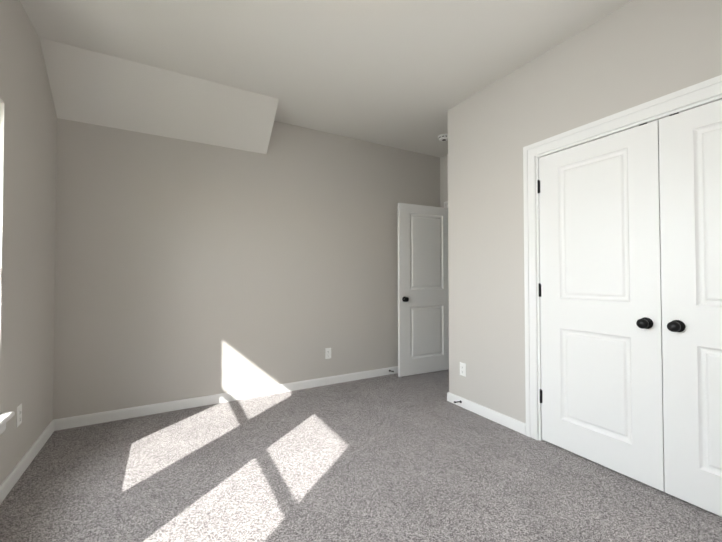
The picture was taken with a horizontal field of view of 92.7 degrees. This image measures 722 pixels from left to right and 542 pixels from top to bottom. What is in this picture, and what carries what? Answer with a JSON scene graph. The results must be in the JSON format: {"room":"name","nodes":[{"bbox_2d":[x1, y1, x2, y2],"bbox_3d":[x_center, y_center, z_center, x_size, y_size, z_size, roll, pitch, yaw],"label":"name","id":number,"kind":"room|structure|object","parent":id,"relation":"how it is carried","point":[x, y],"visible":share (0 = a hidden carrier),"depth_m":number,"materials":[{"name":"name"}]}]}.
{"room":"empty bedroom","nodes":[
{"label":"empty bedroom","id":0,"kind":"room"},
{"bbox_2d":[0,0,56,483],"bbox_3d":[-1.407,-0.196,0.806,0.170,2.740,4.430,1,-1,-29],"label":"wall","id":1,"kind":"structure","parent":0,"point":[28,138],"depth_m":2.07,"materials":[{"name":"grey paint"}]},
{"bbox_2d":[0,411,14,434],"bbox_3d":[-1.679,0.782,1.418,0.120,0.092,0.875,1,-1,-29],"label":"window sill","id":2,"kind":"structure","parent":1,"relation":"attached to","point":[5,417],"depth_m":1.76,"materials":[{"name":"white wood"}]},
{"bbox_2d":[16,404,21,427],"bbox_3d":[-1.990,0.842,2.008,0.008,0.115,0.070,1,-1,-29],"label":"outlet","id":3,"kind":"object","parent":1,"relation":"attached to","point":[19,416],"visible":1,"depth_m":2.00,"materials":[{"name":"white plastic"}]},
{"bbox_2d":[0,419,55,503],"bbox_3d":[-1.326,1.134,0.827,0.014,0.082,4.090,1,-1,-29],"label":"baseboard","id":4,"kind":"structure","parent":1,"relation":"attached to","point":[8,483],"depth_m":2.07,"materials":[{"name":"white wood"}]},
{"bbox_2d":[39,38,278,153],"bbox_3d":[-1.532,-1.352,2.850,1.600,0.355,0.443,1,-1,-29],"label":"sloped ceiling section","id":5,"kind":"structure","parent":0,"point":[92,87],"depth_m":2.76,"materials":[{"name":"white paint"}]},
{"bbox_2d":[53,118,439,419],"bbox_3d":[-0.082,-0.140,3.996,5.270,2.740,0.170,1,-1,-29],"label":"wall","id":6,"kind":"structure","parent":0,"point":[185,269],"depth_m":3.20,"materials":[{"name":"grey paint"}]},
{"bbox_2d":[56,366,397,430],"bbox_3d":[-0.619,1.182,3.548,3.855,0.082,0.040,1,-1,-29],"label":"baseboard","id":7,"kind":"structure","parent":6,"relation":"attached to","point":[107,416],"depth_m":3.12,"materials":[{"name":"white wood"}]},
{"bbox_2d":[325,348,330,358],"bbox_3d":[-0.353,0.891,3.722,0.070,0.115,0.008,1,-1,-29],"label":"electrical outlet","id":8,"kind":"object","parent":6,"relation":"attached to","point":[327,353],"visible":1,"depth_m":3.72,"materials":[{"name":"white plastic"}]},
{"bbox_2d":[20,0,632,157],"bbox_3d":[0.888,-1.605,2.124,5.440,0.120,4.430,1,-1,-29],"label":"ceiling","id":9,"kind":"structure","parent":0,"point":[405,74],"depth_m":2.35,"materials":[{"name":"white paint"}]},
{"bbox_2d":[438,134,447,140],"bbox_3d":[0.932,-1.491,3.866,0.132,0.044,0.132,1,-1,-29],"label":"smoke detector","id":10,"kind":"object","parent":9,"relation":"attached to","point":[442,137],"visible":0.9,"depth_m":3.83,"materials":[{"name":"white plastic"}]},
{"bbox_2d":[0,369,721,541],"bbox_3d":[0.891,1.245,2.073,5.440,0.100,4.430,1,-1,-29],"label":"floor","id":11,"kind":"structure","parent":0,"point":[397,458],"depth_m":1.95,"materials":[{"name":"carpet"}]},
{"bbox_2d":[440,154,447,207],"bbox_3d":[1.379,-0.140,4.072,0.120,2.740,1.130,1,-1,-29],"label":"wall","id":12,"kind":"structure","parent":0,"point":[443,179],"depth_m":4.50,"materials":[{"name":"grey paint"}]},
{"bbox_2d":[398,203,448,376],"bbox_3d":[0.795,0.215,4.166,0.801,2.010,0.171,0,-1,-26],"label":"entry door","id":13,"kind":"structure","parent":12,"relation":"in","point":[423,313],"depth_m":4.12,"materials":[{"name":"white wood"}]},
{"bbox_2d":[448,0,721,422],"bbox_3d":[1.631,-0.179,1.935,0.120,2.740,3.077,1,-1,-29],"label":"wall","id":14,"kind":"structure","parent":0,"point":[633,53],"depth_m":2.62,"materials":[{"name":"grey paint"}]},
{"bbox_2d":[460,362,465,376],"bbox_3d":[0.907,0.878,3.074,0.008,0.115,0.070,1,-1,-29],"label":"outlet","id":15,"kind":"object","parent":14,"relation":"attached to","point":[462,369],"visible":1,"depth_m":3.07,"materials":[{"name":"white plastic"}]},
{"bbox_2d":[447,392,525,434],"bbox_3d":[1.011,1.168,2.878,0.014,0.082,0.811,1,-1,-29],"label":"baseboard","id":16,"kind":"structure","parent":14,"relation":"attached to","point":[514,424],"depth_m":2.80,"materials":[{"name":"white wood"}]},
{"bbox_2d":[537,120,664,491],"bbox_3d":[1.429,0.181,2.149,0.103,2.004,0.696,1,-1,-29],"label":"closet door","id":17,"kind":"structure","parent":14,"relation":"in","point":[601,389],"depth_m":2.09,"materials":[{"name":"white wood"}]},
{"bbox_2d":[523,75,721,440],"bbox_3d":[1.652,0.130,1.874,0.136,2.120,1.590,1,-1,-29],"label":"trim","id":18,"kind":"structure","parent":14,"relation":"attached to","point":[696,95],"depth_m":2.45,"materials":[{"name":"white wood"}]},
{"bbox_2d":[658,99,721,516],"bbox_3d":[1.772,0.170,1.539,0.103,2.004,0.696,1,-1,-29],"label":"closet door","id":19,"kind":"structure","parent":14,"relation":"in","point":[690,160],"depth_m":1.74,"materials":[{"name":"white wood"}]}
]}

